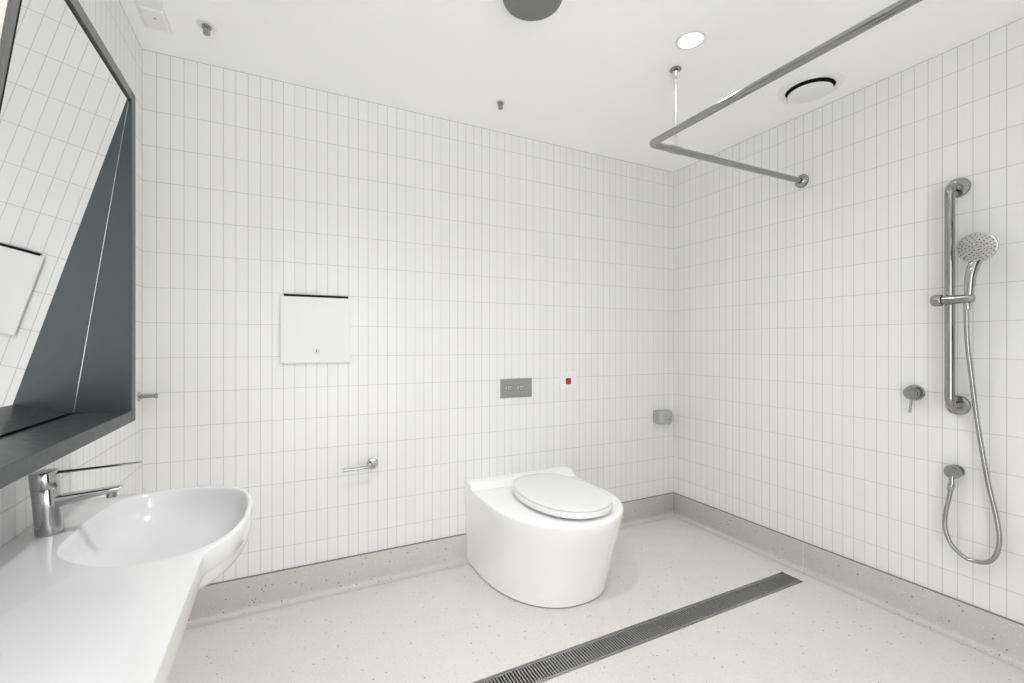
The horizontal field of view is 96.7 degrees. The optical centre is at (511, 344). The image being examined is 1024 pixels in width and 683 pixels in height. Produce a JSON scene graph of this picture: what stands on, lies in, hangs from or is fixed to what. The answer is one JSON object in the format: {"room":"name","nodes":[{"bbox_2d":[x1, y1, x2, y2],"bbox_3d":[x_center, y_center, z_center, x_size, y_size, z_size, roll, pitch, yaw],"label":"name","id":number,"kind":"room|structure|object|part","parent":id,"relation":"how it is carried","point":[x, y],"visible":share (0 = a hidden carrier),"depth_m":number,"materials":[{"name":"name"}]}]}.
{"room":"accessible bathroom","nodes":[
{"label":"accessible bathroom","id":0,"kind":"room"},
{"bbox_2d":[0,0,141,546],"bbox_3d":[-0.859,-0.015,0.415,0.120,2.416,3.214,0,0,-27],"label":"wall","id":1,"kind":"structure","parent":0,"point":[108,18],"depth_m":1.57,"materials":[{"name":"tile"}]},
{"bbox_2d":[0,0,134,488],"bbox_3d":[-0.897,-0.235,0.806,0.161,0.881,0.885,0,0,-27],"label":"mirror","id":2,"kind":"object","parent":1,"relation":"attached to","point":[67,109],"visible":1,"depth_m":0.95,"materials":[{"name":"grey mirror"}]},
{"bbox_2d":[0,411,130,488],"bbox_3d":[-0.889,0.190,0.790,0.161,0.030,0.849,0,0,-27],"label":"shelf","id":3,"kind":"object","parent":2,"relation":"attached to","point":[26,448],"depth_m":0.88,"materials":[{"name":"grey metal"}]},
{"bbox_3d":[-0.957,-0.663,0.925,0.161,0.026,0.546,0,0,-27],"label":"panel","id":4,"kind":"part","parent":2,"relation":"part of","materials":[{"name":"grey metal"}]},
{"bbox_3d":[-1.087,-0.235,1.185,0.161,0.881,0.036,0,0,-27],"label":"panel","id":5,"kind":"part","parent":2,"relation":"part of","materials":[{"name":"grey metal"}]},
{"bbox_2d":[0,486,252,682],"bbox_3d":[-0.683,0.604,0.700,0.449,0.379,1.364,0,0,-27],"label":"basin","id":6,"kind":"object","parent":1,"relation":"attached to","point":[109,597],"visible":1,"depth_m":0.80,"materials":[{"name":"white ceramic"}]},
{"bbox_2d":[28,461,142,537],"bbox_3d":[-0.957,0.344,1.027,0.194,0.142,0.053,0,0,-27],"label":"tap","id":7,"kind":"object","parent":6,"relation":"on","point":[47,499],"visible":0.99,"depth_m":0.99,"materials":[{"name":"silver metal"}]},
{"bbox_3d":[-0.956,0.341,1.028,0.116,0.031,0.032,0,0,-27],"label":"spout","id":8,"kind":"part","parent":7,"relation":"part of","materials":[{"name":"silver metal"}]},
{"bbox_3d":[-0.940,0.279,1.034,0.158,0.011,0.015,0,0,-27],"label":"lever","id":9,"kind":"part","parent":7,"relation":"part of","materials":[{"name":"silver metal"}]},
{"bbox_3d":[-0.825,0.476,1.089,0.353,0.124,0.542,0,0,-27],"label":"bowl","id":10,"kind":"part","parent":6,"relation":"part of","materials":[{"name":"white ceramic"}]},
{"bbox_2d":[137,392,157,400],"bbox_3d":[-1.476,0.208,1.846,0.062,0.038,0.038,0,0,-27],"label":"robe hook","id":11,"kind":"object","parent":1,"relation":"attached to","point":[140,396],"visible":1,"depth_m":1.84,"materials":[{"name":"silver metal"}]},
{"bbox_2d":[142,49,672,583],"bbox_3d":[-0.219,-0.015,2.603,3.228,2.416,0.120,0,0,-27],"label":"wall","id":12,"kind":"structure","parent":0,"point":[467,258],"depth_m":2.31,"materials":[{"name":"tile"}]},
{"bbox_2d":[280,294,350,362],"bbox_3d":[-0.931,-0.076,2.167,0.308,0.321,0.018,0,0,-27],"label":"panel","id":13,"kind":"object","parent":12,"relation":"attached to","point":[313,328],"visible":1,"depth_m":2.16,"materials":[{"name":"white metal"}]},
{"bbox_2d":[343,458,377,472],"bbox_3d":[-0.740,0.596,2.234,0.174,0.054,0.071,0,0,-27],"label":"toilet roll holder","id":14,"kind":"object","parent":12,"relation":"attached to","point":[372,463],"visible":1,"depth_m":2.22,"materials":[{"name":"silver metal"}]},
{"bbox_3d":[-0.700,0.596,2.288,0.054,0.054,0.009,0,0,-27],"label":"wall plate","id":15,"kind":"part","parent":14,"relation":"part of","materials":[{"name":"silver metal"}]},
{"bbox_2d":[184,492,673,630],"bbox_3d":[-0.180,1.117,2.526,2.988,0.151,0.052,0,0,-27],"label":"baseboard","id":16,"kind":"structure","parent":12,"relation":"attached to","point":[217,602],"depth_m":2.21,"materials":[{"name":"plastic"}]},
{"bbox_2d":[500,378,531,397],"bbox_3d":[0.027,0.251,2.650,0.206,0.109,0.016,0,0,-27],"label":"flush plate","id":17,"kind":"object","parent":12,"relation":"attached to","point":[520,387],"visible":1,"depth_m":2.65,"materials":[{"name":"silver metal"}]},
{"bbox_2d":[559,372,575,388],"bbox_3d":[0.347,0.218,2.811,0.119,0.105,0.016,0,0,-27],"label":"button","id":18,"kind":"object","parent":12,"relation":"attached to","point":[567,380],"visible":1,"depth_m":2.81,"materials":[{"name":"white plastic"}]},
{"bbox_2d":[653,410,671,424],"bbox_3d":[1.044,0.498,3.127,0.122,0.095,0.076,0,0,-27],"label":"dispenser","id":19,"kind":"object","parent":12,"relation":"attached to","point":[659,416],"visible":1,"depth_m":3.10,"materials":[{"name":"grey metal"}]},
{"bbox_2d":[119,0,1023,171],"bbox_3d":[0.529,-1.273,1.113,3.228,0.100,3.454,0,0,-27],"label":"ceiling","id":20,"kind":"structure","parent":0,"point":[591,76],"depth_m":1.89,"materials":[{"name":"paint"}]},
{"bbox_2d":[133,0,172,32],"bbox_3d":[-1.301,-1.215,1.632,0.090,0.014,0.285,0,0,-27],"label":"speaker panel","id":21,"kind":"object","parent":20,"relation":"attached to","point":[153,15],"visible":1,"depth_m":1.67,"materials":[{"name":"white plastic"}]},
{"bbox_2d":[196,19,216,35],"bbox_3d":[-1.167,-1.205,1.739,0.068,0.036,0.068,0,0,-27],"label":"sprinkler","id":22,"kind":"object","parent":20,"relation":"attached to","point":[207,26],"visible":1,"depth_m":1.73,"materials":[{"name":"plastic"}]},
{"bbox_3d":[-1.167,-1.204,1.739,0.033,0.033,0.033,0,0,-27],"label":"stem","id":23,"kind":"part","parent":22,"relation":"part of","materials":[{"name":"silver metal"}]},
{"bbox_2d":[496,99,504,109],"bbox_3d":[-0.058,-1.205,2.287,0.048,0.036,0.048,0,0,-27],"label":"peg","id":24,"kind":"object","parent":20,"relation":"attached to","point":[499,102],"visible":1,"depth_m":2.28,"materials":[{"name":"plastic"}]},
{"bbox_3d":[-0.058,-1.204,2.287,0.033,0.033,0.033,0,0,-27],"label":"stem","id":25,"kind":"part","parent":24,"relation":"part of","materials":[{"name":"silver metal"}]},
{"bbox_2d":[503,0,561,20],"bbox_3d":[0.070,-1.190,1.548,0.205,0.064,0.205,0,0,-27],"label":"dome","id":26,"kind":"object","parent":20,"relation":"attached to","point":[526,10],"visible":1,"depth_m":1.57,"materials":[{"name":"grey plastic"}]},
{"bbox_2d":[675,30,705,49],"bbox_3d":[0.716,-1.221,1.825,0.116,0.003,0.116,0,0,-27],"label":"recessed light","id":27,"kind":"object","parent":20,"relation":"in","point":[688,40],"visible":1,"depth_m":1.82,"materials":[{"name":"white plastic"}]},
{"bbox_2d":[678,33,702,47],"bbox_3d":[0.716,-1.222,1.825,0.092,0.002,0.092,0,0,-27],"label":"diffuser","id":28,"kind":"object","parent":27,"relation":"attached to","point":[686,40],"depth_m":1.82,"materials":[{"name":"white plastic"}]},
{"bbox_2d":[649,0,922,187],"bbox_3d":[1.568,-1.029,1.155,1.092,0.387,2.356,0,0,-27],"label":"rail","id":29,"kind":"object","parent":20,"relation":"hanging from","point":[802,180],"visible":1,"depth_m":1.59,"materials":[{"name":"silver metal"}]},
{"bbox_3d":[0.725,-1.218,2.016,0.048,0.008,0.048,0,0,-27],"label":"ceiling plate","id":30,"kind":"part","parent":29,"relation":"part of","materials":[{"name":"silver metal"}]},
{"bbox_2d":[777,71,844,103],"bbox_3d":[1.418,-1.208,2.167,0.268,0.030,0.268,0,0,-27],"label":"ceiling vent","id":31,"kind":"object","parent":20,"relation":"in","point":[815,86],"visible":1,"depth_m":2.13,"materials":[{"name":"white plastic"}]},
{"bbox_2d":[167,517,1023,682],"bbox_3d":[0.529,1.243,1.113,3.228,0.100,3.454,0,0,-27],"label":"floor","id":32,"kind":"structure","parent":0,"point":[450,625],"depth_m":1.86,"materials":[{"name":"plastic"}]},
{"bbox_2d":[465,466,623,608],"bbox_3d":[0.205,0.956,2.321,0.658,0.474,0.760,0,0,-27],"label":"toilet","id":33,"kind":"object","parent":32,"relation":"on","point":[544,538],"visible":1,"depth_m":2.09,"materials":[{"name":"white ceramic"}]},
{"bbox_3d":[0.239,0.751,2.286,0.412,0.029,0.610,0,0,-27],"label":"seat","id":34,"kind":"part","parent":33,"relation":"part of","materials":[{"name":"white plastic"}]},
{"bbox_3d":[0.239,0.727,2.286,0.406,0.016,0.604,0,0,-27],"label":"lid","id":35,"kind":"part","parent":33,"relation":"part of","materials":[{"name":"white plastic"}]},
{"bbox_2d":[472,572,802,682],"bbox_3d":[0.602,1.222,1.918,1.884,0.061,0.110,0,0,-27],"label":"floor drain","id":36,"kind":"object","parent":32,"relation":"in","point":[540,670],"visible":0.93,"depth_m":1.87,"materials":[{"name":"grey metal"}]},
{"bbox_2d":[673,17,1023,623],"bbox_3d":[1.918,-0.015,1.811,0.120,2.416,3.214,0,0,-27],"label":"wall","id":37,"kind":"structure","parent":0,"point":[803,318],"depth_m":2.14,"materials":[{"name":"tile"}]},
{"bbox_2d":[674,492,1023,671],"bbox_3d":[1.841,1.117,1.772,0.052,0.151,3.214,0,0,-27],"label":"baseboard","id":38,"kind":"structure","parent":37,"relation":"attached to","point":[998,637],"depth_m":2.11,"materials":[{"name":"plastic"}]},
{"bbox_2d":[903,385,924,412],"bbox_3d":[1.740,0.233,1.977,0.048,0.121,0.070,0,0,-27],"label":"shower mixer","id":39,"kind":"object","parent":37,"relation":"attached to","point":[912,392],"visible":1,"depth_m":1.97,"materials":[{"name":"silver metal"}]},
{"bbox_3d":[1.727,0.261,1.971,0.020,0.066,0.010,0,0,-16],"label":"lever","id":40,"kind":"part","parent":39,"relation":"part of","materials":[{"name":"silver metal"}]},
{"bbox_3d":[1.758,0.208,1.986,0.008,0.070,0.070,0,0,-27],"label":"wall plate","id":41,"kind":"part","parent":39,"relation":"part of","materials":[{"name":"silver metal"}]},
{"bbox_2d":[943,464,964,484],"bbox_3d":[1.800,0.526,1.854,0.052,0.076,0.055,0,0,-27],"label":"outlet","id":42,"kind":"object","parent":37,"relation":"attached to","point":[954,471],"visible":1,"depth_m":1.84,"materials":[{"name":"silver metal"}]},
{"bbox_3d":[1.810,0.516,1.859,0.030,0.052,0.052,0,0,-27],"label":"wall plate","id":43,"kind":"part","parent":42,"relation":"part of","materials":[{"name":"silver metal"}]},
{"bbox_2d":[944,178,970,414],"bbox_3d":[1.785,-0.199,1.842,0.088,0.968,0.080,0,0,-27],"label":"grab rail","id":44,"kind":"object","parent":37,"relation":"attached to","point":[958,187],"visible":0.99,"depth_m":1.82,"materials":[{"name":"silver metal"}]},
{"bbox_2d":[930,294,974,306],"bbox_3d":[1.756,-0.179,1.805,0.084,0.047,0.124,0,0,-27],"label":"slider","id":45,"kind":"object","parent":44,"relation":"attached to","point":[935,300],"visible":0.98,"depth_m":1.79,"materials":[{"name":"grey metal"}]},
{"bbox_3d":[1.720,-0.179,1.835,0.047,0.047,0.036,0,0,-27],"label":"knob","id":46,"kind":"part","parent":45,"relation":"part of","materials":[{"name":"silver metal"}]},
{"bbox_3d":[1.747,-0.179,1.781,0.034,0.034,0.090,0,0,-27],"label":"arm","id":47,"kind":"part","parent":45,"relation":"part of","materials":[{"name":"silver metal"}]},
{"bbox_2d":[942,303,1001,564],"bbox_3d":[1.786,0.345,1.782,0.086,1.021,0.171,0,0,-27],"label":"shower hose","id":48,"kind":"object","parent":45,"relation":"hanging from","point":[966,306],"visible":1,"depth_m":1.77,"materials":[{"name":"silver metal"}]},
{"bbox_2d":[956,232,998,294],"bbox_3d":[1.777,-0.305,1.735,0.069,0.243,0.112,0,0,-27],"label":"shower","id":49,"kind":"object","parent":45,"relation":"attached to","point":[975,248],"visible":1,"depth_m":1.74,"materials":[{"name":"silver metal"}]},
{"bbox_3d":[1.776,-0.269,1.748,0.059,0.170,0.038,0,0,5],"label":"handle","id":50,"kind":"part","parent":49,"relation":"part of","materials":[{"name":"silver metal"}]},
{"bbox_3d":[1.784,-0.199,1.841,0.085,0.920,0.032,0,0,-27],"label":"rail","id":51,"kind":"part","parent":44,"relation":"part of","materials":[{"name":"silver metal"}]}
]}

